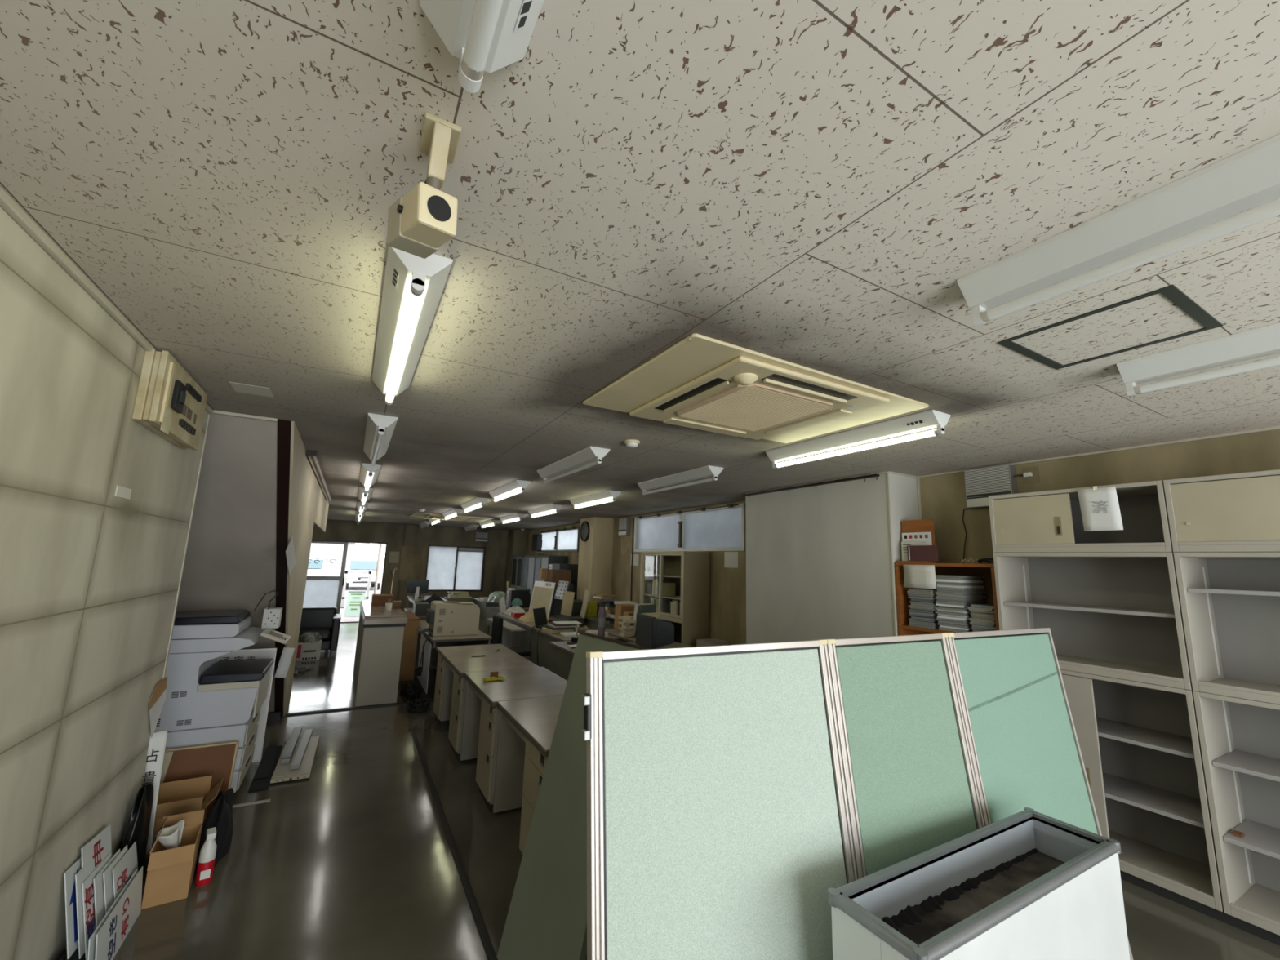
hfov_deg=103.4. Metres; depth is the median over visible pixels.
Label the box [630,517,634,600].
pipe
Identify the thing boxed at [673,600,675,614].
binder
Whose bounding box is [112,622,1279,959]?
floor
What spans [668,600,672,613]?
binder
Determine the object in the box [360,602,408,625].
countertop
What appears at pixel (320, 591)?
door
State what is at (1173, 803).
shelf
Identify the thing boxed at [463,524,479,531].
lamp
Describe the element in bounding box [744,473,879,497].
rail
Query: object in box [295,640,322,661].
carton
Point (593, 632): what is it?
magazine
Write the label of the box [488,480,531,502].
lamp
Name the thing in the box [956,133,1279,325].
lamp
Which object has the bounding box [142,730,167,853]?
banner
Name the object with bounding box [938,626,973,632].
journal
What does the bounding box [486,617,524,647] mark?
side table
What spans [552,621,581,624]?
folder
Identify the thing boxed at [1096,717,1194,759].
shelf
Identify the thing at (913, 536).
leaflet
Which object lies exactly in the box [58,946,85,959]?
plastic sack
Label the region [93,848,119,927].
sign board
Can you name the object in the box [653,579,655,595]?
binder
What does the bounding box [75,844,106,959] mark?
sign board
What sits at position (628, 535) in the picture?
cable
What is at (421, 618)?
office desk
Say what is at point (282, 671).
sheet
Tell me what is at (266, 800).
trim
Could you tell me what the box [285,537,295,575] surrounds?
note
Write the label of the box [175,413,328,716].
wall
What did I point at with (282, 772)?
panel
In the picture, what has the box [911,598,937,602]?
journal
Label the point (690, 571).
tall cabinet
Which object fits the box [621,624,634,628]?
bundle
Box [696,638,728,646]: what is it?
box
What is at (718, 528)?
window
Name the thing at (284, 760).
metal bar
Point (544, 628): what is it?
folder
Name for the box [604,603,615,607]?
book
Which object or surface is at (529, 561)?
tall cabinet
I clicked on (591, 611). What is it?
box
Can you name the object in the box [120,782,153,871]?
plastic sack
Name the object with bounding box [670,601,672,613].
binder
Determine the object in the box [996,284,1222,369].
hatch
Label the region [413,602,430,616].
drawer unit
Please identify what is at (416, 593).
bottle
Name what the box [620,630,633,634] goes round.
bundle
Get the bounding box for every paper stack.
[479,597,488,600]
[560,631,579,636]
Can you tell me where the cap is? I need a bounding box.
[511,598,522,605]
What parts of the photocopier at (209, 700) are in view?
paper drawer, feeder lid, paper drawer, paper drawer, control panel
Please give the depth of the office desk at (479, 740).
3.87 m
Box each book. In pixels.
[593,595,612,599]
[596,594,614,596]
[600,598,617,601]
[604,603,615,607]
[604,606,614,609]
[606,600,613,604]
[606,617,614,621]
[613,600,637,604]
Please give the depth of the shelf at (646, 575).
7.78 m
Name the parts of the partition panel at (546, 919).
edge trim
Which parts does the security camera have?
knob, bracket arm, mount plate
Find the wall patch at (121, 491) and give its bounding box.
[115,484,131,499]
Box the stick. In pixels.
[391,567,397,594]
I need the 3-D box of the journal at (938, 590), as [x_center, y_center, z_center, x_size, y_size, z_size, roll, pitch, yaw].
[2.523,0.875,3.965,0.299,0.019,0.214,7,-11,-27]
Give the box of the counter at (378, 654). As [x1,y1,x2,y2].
[353,600,408,706]
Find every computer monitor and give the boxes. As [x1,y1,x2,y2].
[406,579,429,597]
[635,613,674,648]
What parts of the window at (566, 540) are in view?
pane, opener rod, pane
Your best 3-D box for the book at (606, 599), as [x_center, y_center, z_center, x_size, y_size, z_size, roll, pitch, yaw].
[-0.563,2.183,9.185,0.256,0.050,0.202,4,-10,-16]
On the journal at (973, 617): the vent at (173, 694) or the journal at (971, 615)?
the journal at (971, 615)
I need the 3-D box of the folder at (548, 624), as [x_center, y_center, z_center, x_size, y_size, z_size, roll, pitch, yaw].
[-1.056,1.989,6.911,0.350,0.020,0.290,7,-11,-28]
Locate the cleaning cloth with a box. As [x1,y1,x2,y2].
[482,675,505,681]
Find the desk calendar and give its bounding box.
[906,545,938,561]
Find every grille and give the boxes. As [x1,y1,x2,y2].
[357,577,368,580]
[434,516,468,520]
[676,383,832,431]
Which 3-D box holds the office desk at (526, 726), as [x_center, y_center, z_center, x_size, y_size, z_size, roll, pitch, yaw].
[-0.441,1.849,3.155,0.708,0.715,1.005,7,-11,-29]
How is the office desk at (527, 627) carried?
on the floor
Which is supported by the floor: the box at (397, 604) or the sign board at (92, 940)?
the sign board at (92, 940)
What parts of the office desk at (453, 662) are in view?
drawer, drawer, drawer, drawer, drawer, drawer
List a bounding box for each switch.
[178,418,184,426]
[181,421,186,428]
[183,422,189,430]
[185,382,191,391]
[186,424,191,431]
[187,386,193,393]
[190,388,195,395]
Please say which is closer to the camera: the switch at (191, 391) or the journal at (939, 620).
the switch at (191, 391)
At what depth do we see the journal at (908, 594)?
4.08 m
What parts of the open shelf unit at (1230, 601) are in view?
shelf rail, panel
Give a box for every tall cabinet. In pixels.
[511,555,524,587]
[521,555,536,604]
[533,555,567,584]
[548,563,577,599]
[639,551,709,646]
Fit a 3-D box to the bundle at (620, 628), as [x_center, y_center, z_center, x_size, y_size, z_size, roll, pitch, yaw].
[-0.162,1.994,6.766,0.200,0.035,0.150,8,-11,-32]
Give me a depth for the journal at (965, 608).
3.86 m
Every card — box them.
[631,554,639,565]
[724,551,737,568]
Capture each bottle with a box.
[195,826,217,886]
[414,590,417,599]
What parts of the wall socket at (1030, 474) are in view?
plate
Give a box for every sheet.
[148,676,167,738]
[274,647,294,678]
[457,601,473,604]
[902,564,936,589]
[1077,485,1123,531]
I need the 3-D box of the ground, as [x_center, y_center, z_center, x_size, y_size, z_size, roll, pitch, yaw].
[-18.584,6.520,32.048,60.000,0.090,44.850,7,-11,-29]
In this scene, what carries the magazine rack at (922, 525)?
on the wooden shelf unit at (987, 571)
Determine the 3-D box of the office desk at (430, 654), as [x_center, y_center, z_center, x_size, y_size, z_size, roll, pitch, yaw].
[-2.677,2.405,6.987,0.710,0.695,2.040,7,-11,-29]
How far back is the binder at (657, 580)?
7.54 m
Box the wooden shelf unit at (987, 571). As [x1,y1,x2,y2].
[894,556,999,635]
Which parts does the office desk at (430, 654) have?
panel, panel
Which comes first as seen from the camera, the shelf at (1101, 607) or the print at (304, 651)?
the shelf at (1101, 607)
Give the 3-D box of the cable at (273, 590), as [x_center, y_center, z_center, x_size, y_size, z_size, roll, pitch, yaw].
[-2.900,0.930,3.915,0.046,0.151,0.150,-5,-12,35]
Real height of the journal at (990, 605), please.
0.020 m
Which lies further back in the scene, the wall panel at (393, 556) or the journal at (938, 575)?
the wall panel at (393, 556)
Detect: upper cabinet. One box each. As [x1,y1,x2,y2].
[988,480,1176,552]
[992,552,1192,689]
[1163,469,1279,552]
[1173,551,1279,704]
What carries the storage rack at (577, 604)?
on the floor
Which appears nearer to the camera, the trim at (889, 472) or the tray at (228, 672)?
the tray at (228, 672)
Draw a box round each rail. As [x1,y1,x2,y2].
[305,449,332,501]
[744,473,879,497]
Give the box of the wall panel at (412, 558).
[398,546,426,580]
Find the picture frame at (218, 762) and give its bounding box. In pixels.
[160,741,239,819]
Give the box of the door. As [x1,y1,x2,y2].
[302,539,387,622]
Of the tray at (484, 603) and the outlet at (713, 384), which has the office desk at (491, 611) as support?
the tray at (484, 603)
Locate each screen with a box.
[581,639,857,959]
[826,632,984,879]
[947,627,1133,959]
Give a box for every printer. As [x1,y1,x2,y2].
[416,600,479,636]
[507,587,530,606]
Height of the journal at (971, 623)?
0.015 m
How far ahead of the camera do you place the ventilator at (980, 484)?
4.01 m
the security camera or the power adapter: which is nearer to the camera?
the security camera
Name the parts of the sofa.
backrest, armrest, arm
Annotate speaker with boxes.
[531,533,544,553]
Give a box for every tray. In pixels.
[199,658,274,684]
[416,627,432,632]
[441,600,459,603]
[482,601,498,606]
[896,560,935,563]
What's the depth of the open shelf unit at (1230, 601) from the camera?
2.80 m
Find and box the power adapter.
[414,637,430,675]
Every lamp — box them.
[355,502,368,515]
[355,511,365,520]
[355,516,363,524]
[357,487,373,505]
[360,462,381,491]
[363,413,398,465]
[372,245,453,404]
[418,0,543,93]
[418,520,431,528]
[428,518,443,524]
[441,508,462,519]
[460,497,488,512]
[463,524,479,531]
[479,520,498,528]
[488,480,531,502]
[499,513,524,524]
[528,504,562,517]
[537,446,610,484]
[569,490,621,509]
[637,465,723,494]
[765,409,950,468]
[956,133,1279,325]
[1116,322,1279,395]
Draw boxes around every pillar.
[504,529,528,593]
[576,516,613,608]
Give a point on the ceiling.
(811, 184)
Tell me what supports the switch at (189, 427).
attached to the breaker panel at (163, 382)
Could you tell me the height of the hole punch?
0.218 m
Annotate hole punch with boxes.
[567,622,586,644]
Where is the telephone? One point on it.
(582, 628)
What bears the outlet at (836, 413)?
attached to the air conditioner at (700, 382)
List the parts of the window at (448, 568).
pane, pane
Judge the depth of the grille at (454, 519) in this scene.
10.72 m
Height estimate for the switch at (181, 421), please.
0.030 m
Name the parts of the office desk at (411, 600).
panel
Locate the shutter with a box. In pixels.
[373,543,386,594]
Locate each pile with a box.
[412,593,444,608]
[443,591,475,604]
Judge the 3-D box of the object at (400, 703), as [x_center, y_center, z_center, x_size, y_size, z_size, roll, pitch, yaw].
[-3.000,2.549,5.695,1.680,0.012,0.050,7,-11,-29]
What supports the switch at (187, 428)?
attached to the breaker panel at (163, 382)
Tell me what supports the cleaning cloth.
on the office desk at (479, 740)
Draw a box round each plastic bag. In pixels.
[293,662,311,673]
[297,631,321,643]
[487,591,506,603]
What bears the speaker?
attached to the window at (566, 540)
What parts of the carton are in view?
red panel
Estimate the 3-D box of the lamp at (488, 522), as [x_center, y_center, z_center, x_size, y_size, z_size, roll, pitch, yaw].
[-3.513,1.022,11.699,0.169,0.122,1.260,7,-11,-29]
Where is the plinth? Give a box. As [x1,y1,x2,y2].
[1120,870,1279,946]
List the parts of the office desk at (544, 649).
modesty panel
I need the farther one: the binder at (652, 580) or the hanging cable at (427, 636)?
the binder at (652, 580)
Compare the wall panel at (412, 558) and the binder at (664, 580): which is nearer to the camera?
the binder at (664, 580)
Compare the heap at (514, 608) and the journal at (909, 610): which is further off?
the heap at (514, 608)
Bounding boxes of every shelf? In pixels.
[576,614,613,630]
[644,573,680,577]
[644,593,680,599]
[1004,601,1174,617]
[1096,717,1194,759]
[1102,772,1204,828]
[1186,588,1279,596]
[1212,749,1279,782]
[1222,819,1279,859]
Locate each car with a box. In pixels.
[306,558,328,576]
[343,559,381,589]
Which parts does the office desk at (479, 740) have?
panel, drawer, drawer, drawer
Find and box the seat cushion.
[298,626,331,639]
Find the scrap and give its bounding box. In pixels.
[1231,830,1244,837]
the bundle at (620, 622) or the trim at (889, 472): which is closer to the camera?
the trim at (889, 472)
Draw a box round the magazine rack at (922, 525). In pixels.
[896,519,936,563]
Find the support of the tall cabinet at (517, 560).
on the floor
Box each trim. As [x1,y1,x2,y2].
[0,186,213,413]
[153,413,210,733]
[213,409,277,422]
[232,799,270,807]
[274,418,291,716]
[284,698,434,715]
[412,734,497,959]
[744,471,917,493]
[886,471,921,635]
[915,426,1279,478]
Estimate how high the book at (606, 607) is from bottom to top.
0.045 m
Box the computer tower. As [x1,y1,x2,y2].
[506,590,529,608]
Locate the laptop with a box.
[533,607,546,628]
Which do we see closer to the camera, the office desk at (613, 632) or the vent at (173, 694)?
the vent at (173, 694)
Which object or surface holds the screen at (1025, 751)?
on the floor
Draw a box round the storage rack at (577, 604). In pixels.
[553,598,582,615]
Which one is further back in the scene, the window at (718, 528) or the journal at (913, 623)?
the window at (718, 528)
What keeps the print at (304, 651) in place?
attached to the carton
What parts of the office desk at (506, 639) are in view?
modesty panel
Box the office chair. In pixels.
[491,615,530,656]
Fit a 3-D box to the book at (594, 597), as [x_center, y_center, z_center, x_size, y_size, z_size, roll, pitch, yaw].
[-0.678,2.144,9.230,0.263,0.033,0.237,10,-12,-41]
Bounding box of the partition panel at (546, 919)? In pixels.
[496,631,648,959]
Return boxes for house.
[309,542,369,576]
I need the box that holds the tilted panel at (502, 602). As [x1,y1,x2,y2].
[499,596,506,613]
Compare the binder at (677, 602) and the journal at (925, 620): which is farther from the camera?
the binder at (677, 602)
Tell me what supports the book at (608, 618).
on the book
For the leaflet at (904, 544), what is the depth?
4.27 m
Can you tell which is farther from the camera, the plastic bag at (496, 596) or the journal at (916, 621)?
the plastic bag at (496, 596)
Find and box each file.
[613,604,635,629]
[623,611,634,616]
[631,603,651,635]
[635,604,656,635]
[641,612,658,618]
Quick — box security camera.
[386,112,461,258]
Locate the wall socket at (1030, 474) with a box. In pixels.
[1013,466,1039,483]
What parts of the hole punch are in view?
lever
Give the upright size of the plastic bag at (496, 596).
0.242 m
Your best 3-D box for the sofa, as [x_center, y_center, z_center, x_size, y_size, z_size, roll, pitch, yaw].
[-6.035,2.591,8.673,1.525,0.720,0.780,7,-11,-29]
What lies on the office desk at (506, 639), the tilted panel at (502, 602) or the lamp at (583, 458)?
the tilted panel at (502, 602)
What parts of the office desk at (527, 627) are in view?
modesty panel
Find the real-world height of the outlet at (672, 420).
0.011 m
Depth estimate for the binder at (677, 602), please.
7.02 m
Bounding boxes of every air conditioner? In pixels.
[410,512,493,521]
[582,333,928,443]
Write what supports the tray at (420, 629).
on the printer at (443, 618)
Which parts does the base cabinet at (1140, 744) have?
sliding door, recessed pull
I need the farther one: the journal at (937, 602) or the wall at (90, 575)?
the journal at (937, 602)
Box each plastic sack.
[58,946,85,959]
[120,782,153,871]
[195,787,233,875]
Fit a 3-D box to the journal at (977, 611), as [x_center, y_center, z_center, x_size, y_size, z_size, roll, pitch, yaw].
[2.621,0.974,3.757,0.297,0.013,0.178,7,-11,-29]
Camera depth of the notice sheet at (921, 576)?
4.08 m
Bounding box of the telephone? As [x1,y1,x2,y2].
[573,624,588,631]
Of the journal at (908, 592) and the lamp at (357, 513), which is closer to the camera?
the journal at (908, 592)
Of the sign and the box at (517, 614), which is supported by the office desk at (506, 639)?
the box at (517, 614)
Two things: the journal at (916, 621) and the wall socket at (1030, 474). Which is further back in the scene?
the journal at (916, 621)
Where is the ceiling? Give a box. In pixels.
[0,0,1279,530]
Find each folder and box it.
[542,626,573,633]
[545,625,574,630]
[546,623,578,627]
[550,622,577,626]
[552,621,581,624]
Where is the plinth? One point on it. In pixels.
(1272, 937)
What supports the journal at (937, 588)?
on the journal at (938, 590)
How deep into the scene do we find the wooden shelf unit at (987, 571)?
4.13 m
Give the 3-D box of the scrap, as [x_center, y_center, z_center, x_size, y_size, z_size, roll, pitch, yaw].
[3.060,1.811,2.587,0.060,0.008,0.035,7,-11,-29]
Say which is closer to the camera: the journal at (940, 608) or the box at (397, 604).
the journal at (940, 608)
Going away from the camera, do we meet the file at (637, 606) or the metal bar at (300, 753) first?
the metal bar at (300, 753)
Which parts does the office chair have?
backrest, seat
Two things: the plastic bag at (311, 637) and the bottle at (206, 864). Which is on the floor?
the bottle at (206, 864)
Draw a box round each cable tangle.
[399,682,422,700]
[406,697,431,711]
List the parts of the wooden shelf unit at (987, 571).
panel, shelf, cable coil, panel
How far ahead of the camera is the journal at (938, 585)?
3.90 m
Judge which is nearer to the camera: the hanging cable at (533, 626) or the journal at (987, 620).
the journal at (987, 620)
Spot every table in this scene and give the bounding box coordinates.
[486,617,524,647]
[550,614,585,623]
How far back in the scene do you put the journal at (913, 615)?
4.07 m
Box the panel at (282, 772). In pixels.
[270,735,319,783]
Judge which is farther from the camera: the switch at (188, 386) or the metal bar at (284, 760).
the metal bar at (284, 760)
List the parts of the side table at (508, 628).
rail, leg, leg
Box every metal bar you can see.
[280,745,296,764]
[282,726,302,757]
[289,728,312,769]
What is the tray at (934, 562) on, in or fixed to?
on the magazine rack at (922, 525)
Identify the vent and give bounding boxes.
[170,691,178,697]
[176,720,183,725]
[179,690,186,697]
[184,719,191,724]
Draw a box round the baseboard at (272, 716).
[266,711,280,720]
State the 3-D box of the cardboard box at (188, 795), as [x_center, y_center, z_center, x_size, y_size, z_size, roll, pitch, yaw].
[-2.689,1.965,2.957,0.331,0.289,0.332,8,-11,-32]
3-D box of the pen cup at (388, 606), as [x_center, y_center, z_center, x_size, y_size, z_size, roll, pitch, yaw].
[-3.258,1.617,6.551,0.080,0.141,0.080,7,-11,-29]
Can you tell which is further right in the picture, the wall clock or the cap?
the wall clock
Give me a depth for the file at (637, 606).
6.68 m
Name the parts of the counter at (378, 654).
panel, lid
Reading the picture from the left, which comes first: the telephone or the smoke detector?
the telephone
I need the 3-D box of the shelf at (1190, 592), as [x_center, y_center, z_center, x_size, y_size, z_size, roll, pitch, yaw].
[3.383,0.570,2.494,0.401,0.022,0.858,7,-11,-29]
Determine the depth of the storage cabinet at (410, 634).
7.00 m
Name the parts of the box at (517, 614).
lid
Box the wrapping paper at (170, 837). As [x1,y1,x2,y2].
[155,819,184,848]
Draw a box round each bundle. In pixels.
[617,615,633,619]
[617,621,632,625]
[618,626,631,631]
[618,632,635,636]
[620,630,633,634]
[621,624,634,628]
[622,619,635,622]
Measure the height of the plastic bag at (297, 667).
0.077 m
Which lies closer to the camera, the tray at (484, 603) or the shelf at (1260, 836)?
the shelf at (1260, 836)
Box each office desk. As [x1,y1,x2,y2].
[404,608,426,620]
[407,595,447,608]
[414,620,492,693]
[433,644,539,760]
[459,666,567,813]
[473,598,487,631]
[484,603,529,636]
[493,694,564,854]
[497,612,555,647]
[514,619,550,664]
[536,628,618,671]
[549,640,576,680]
[596,628,635,642]
[627,641,690,648]
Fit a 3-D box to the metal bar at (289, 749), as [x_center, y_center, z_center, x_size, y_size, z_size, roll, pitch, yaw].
[-2.975,2.239,4.330,0.062,0.033,0.700,7,-11,-27]
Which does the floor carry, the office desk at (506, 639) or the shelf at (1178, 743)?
the office desk at (506, 639)
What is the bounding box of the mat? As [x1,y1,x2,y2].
[247,745,282,792]
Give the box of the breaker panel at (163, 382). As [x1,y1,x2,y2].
[131,348,207,450]
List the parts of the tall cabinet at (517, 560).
door, door glass, door glass, door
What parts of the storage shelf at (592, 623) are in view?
frame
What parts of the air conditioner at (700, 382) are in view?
panel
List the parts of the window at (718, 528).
pane, opener rod, pane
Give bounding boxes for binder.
[652,580,653,595]
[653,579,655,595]
[656,579,658,595]
[662,579,673,582]
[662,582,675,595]
[662,600,672,613]
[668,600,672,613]
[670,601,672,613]
[671,600,680,613]
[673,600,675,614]
[675,600,676,614]
[676,600,680,614]
[678,602,679,615]
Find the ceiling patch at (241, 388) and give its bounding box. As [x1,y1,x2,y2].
[229,382,273,397]
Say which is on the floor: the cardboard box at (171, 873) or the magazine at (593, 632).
the cardboard box at (171, 873)
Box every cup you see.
[385,599,391,610]
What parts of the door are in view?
pane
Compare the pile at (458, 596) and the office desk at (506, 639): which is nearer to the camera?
the office desk at (506, 639)
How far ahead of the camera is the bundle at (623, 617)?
6.76 m
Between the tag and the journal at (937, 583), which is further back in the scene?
the journal at (937, 583)
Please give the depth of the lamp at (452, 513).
9.18 m
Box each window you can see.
[425,545,486,591]
[538,527,579,551]
[633,502,746,551]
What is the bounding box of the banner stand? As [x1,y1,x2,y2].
[340,570,371,608]
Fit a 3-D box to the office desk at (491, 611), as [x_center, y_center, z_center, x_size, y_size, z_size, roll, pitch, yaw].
[-2.785,3.010,10.683,0.754,0.700,1.300,7,-11,-29]
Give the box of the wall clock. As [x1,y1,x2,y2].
[580,520,589,542]
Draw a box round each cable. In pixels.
[253,590,279,610]
[422,635,433,671]
[529,626,535,661]
[537,629,542,665]
[621,535,629,554]
[962,507,967,563]
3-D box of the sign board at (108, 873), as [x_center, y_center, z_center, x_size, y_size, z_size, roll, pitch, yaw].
[-2.322,1.846,2.248,0.065,0.312,0.269,7,-11,-29]
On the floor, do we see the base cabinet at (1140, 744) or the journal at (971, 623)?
the base cabinet at (1140, 744)
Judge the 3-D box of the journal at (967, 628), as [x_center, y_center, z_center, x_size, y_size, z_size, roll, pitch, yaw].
[2.508,1.139,3.914,0.298,0.012,0.200,7,-11,-28]
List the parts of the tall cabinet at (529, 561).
door glass, door, door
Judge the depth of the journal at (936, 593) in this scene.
3.89 m
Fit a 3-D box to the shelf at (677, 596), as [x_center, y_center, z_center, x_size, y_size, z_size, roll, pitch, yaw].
[0.496,1.720,7.432,0.380,0.018,1.130,7,-11,-29]
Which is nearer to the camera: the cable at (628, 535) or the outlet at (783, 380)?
the outlet at (783, 380)
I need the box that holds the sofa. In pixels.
[298,607,342,653]
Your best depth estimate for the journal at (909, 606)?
4.05 m
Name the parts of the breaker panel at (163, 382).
breaker handle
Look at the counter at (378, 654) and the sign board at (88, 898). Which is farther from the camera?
the counter at (378, 654)
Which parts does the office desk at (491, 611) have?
modesty panel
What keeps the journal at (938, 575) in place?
on the journal at (940, 578)
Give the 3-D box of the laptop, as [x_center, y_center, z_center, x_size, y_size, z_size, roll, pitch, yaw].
[-1.356,2.024,7.425,0.315,0.263,0.340,-2,-10,19]
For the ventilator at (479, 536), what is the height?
0.260 m
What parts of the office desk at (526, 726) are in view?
panel, drawer, drawer, drawer, drawer pull, drawer pull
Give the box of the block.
[489,671,497,677]
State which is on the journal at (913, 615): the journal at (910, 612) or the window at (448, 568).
the journal at (910, 612)
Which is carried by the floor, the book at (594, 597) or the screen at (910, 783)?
the screen at (910, 783)
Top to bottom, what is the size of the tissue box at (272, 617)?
0.150 m
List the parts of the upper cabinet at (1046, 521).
sliding door, recessed pull, panel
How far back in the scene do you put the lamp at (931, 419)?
3.09 m
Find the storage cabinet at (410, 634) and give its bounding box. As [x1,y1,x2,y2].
[398,610,419,680]
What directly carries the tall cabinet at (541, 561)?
on the floor
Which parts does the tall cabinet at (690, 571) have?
glass door, glass door, panel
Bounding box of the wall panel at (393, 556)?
[388,551,399,563]
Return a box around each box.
[141,808,204,909]
[144,775,223,859]
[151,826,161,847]
[261,607,282,628]
[371,594,393,605]
[392,600,401,608]
[510,610,525,617]
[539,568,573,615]
[585,601,597,617]
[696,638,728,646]
[827,807,1129,959]
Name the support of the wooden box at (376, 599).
on the counter at (378, 654)
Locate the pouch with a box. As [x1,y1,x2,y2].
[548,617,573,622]
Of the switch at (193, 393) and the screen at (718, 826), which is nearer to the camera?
the screen at (718, 826)
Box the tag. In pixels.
[160,406,172,435]
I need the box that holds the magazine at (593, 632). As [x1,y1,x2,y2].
[585,630,608,636]
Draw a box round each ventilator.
[475,532,488,542]
[618,518,631,535]
[964,464,1017,508]
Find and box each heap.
[503,604,525,615]
[518,610,534,622]
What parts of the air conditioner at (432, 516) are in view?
panel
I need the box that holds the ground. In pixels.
[339,572,382,621]
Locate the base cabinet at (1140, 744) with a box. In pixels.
[1060,669,1223,911]
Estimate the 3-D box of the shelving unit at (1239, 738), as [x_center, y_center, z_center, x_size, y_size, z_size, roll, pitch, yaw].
[3.343,1.604,2.318,0.450,1.048,0.910,7,-11,-29]
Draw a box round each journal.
[906,591,937,595]
[907,593,937,597]
[907,604,937,609]
[908,588,937,592]
[908,595,936,599]
[908,608,936,613]
[908,619,937,624]
[908,623,939,629]
[909,600,936,604]
[909,611,937,616]
[909,613,937,617]
[909,617,937,622]
[909,622,939,626]
[910,602,938,607]
[910,607,937,611]
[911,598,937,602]
[911,616,937,621]
[934,595,983,600]
[934,610,970,616]
[935,574,983,577]
[935,577,982,580]
[935,578,982,582]
[935,582,982,586]
[935,591,982,595]
[935,603,970,608]
[935,607,968,611]
[936,584,983,588]
[936,586,982,591]
[936,599,985,602]
[936,600,982,605]
[936,617,970,622]
[937,589,986,593]
[937,594,985,598]
[937,608,970,613]
[937,613,972,617]
[937,615,970,620]
[937,619,971,626]
[937,622,972,628]
[938,605,968,609]
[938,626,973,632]
[939,625,971,630]
[967,606,994,611]
[968,608,994,613]
[968,617,995,622]
[968,622,995,626]
[969,611,995,616]
[970,603,994,608]
[970,613,995,618]
[970,620,995,624]
[971,616,995,620]
[971,624,995,630]
[971,626,994,631]
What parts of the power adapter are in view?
cord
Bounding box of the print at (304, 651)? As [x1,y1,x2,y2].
[302,649,315,652]
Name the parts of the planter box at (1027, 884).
panel, panel, panel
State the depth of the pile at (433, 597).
9.07 m
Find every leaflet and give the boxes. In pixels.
[901,541,926,560]
[902,532,933,561]
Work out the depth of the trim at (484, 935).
2.76 m
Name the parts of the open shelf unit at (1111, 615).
shelf rail, panel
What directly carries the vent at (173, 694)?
attached to the photocopier at (209, 700)
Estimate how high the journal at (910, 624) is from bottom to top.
0.016 m
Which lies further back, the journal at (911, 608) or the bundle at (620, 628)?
the bundle at (620, 628)
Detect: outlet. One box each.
[440,516,468,519]
[654,377,731,413]
[663,417,746,436]
[761,373,857,403]
[765,408,852,435]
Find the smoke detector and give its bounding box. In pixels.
[624,439,639,448]
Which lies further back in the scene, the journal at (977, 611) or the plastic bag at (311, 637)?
the plastic bag at (311, 637)
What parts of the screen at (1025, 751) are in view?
fabric panel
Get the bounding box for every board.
[63,856,81,959]
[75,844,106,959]
[80,824,111,867]
[81,853,111,959]
[87,869,137,959]
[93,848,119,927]
[94,866,142,959]
[102,844,128,914]
[112,840,137,901]
[554,580,569,599]
[560,591,574,616]
[579,589,590,617]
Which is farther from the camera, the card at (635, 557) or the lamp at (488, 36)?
the card at (635, 557)
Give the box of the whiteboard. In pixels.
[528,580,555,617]
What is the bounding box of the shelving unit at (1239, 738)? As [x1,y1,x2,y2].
[1192,690,1279,935]
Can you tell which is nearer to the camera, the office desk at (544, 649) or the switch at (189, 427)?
the switch at (189, 427)
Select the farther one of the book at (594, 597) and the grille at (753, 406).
the book at (594, 597)
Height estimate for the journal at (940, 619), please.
0.016 m
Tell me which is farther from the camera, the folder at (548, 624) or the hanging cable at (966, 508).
the folder at (548, 624)
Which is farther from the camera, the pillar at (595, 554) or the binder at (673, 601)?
the pillar at (595, 554)
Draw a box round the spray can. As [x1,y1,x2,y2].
[597,600,605,637]
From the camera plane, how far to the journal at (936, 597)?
3.89 m
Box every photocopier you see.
[155,609,290,793]
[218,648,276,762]
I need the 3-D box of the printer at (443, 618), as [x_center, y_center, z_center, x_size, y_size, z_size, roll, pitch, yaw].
[-2.486,1.781,6.538,0.705,0.400,0.442,7,-11,-29]
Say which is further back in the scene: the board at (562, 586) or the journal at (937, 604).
the board at (562, 586)
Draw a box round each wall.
[0,205,208,959]
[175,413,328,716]
[311,520,509,610]
[526,429,1279,644]
[745,472,919,644]
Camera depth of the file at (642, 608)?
6.63 m
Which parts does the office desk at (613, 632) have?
modesty panel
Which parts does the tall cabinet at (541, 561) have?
door glass, door, door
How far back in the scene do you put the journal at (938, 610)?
3.86 m
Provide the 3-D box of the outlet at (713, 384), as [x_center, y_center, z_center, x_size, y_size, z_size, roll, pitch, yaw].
[0.244,-0.406,2.478,0.080,0.018,0.540,7,-11,-29]
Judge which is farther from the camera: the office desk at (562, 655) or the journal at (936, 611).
the office desk at (562, 655)
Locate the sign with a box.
[343,590,365,616]

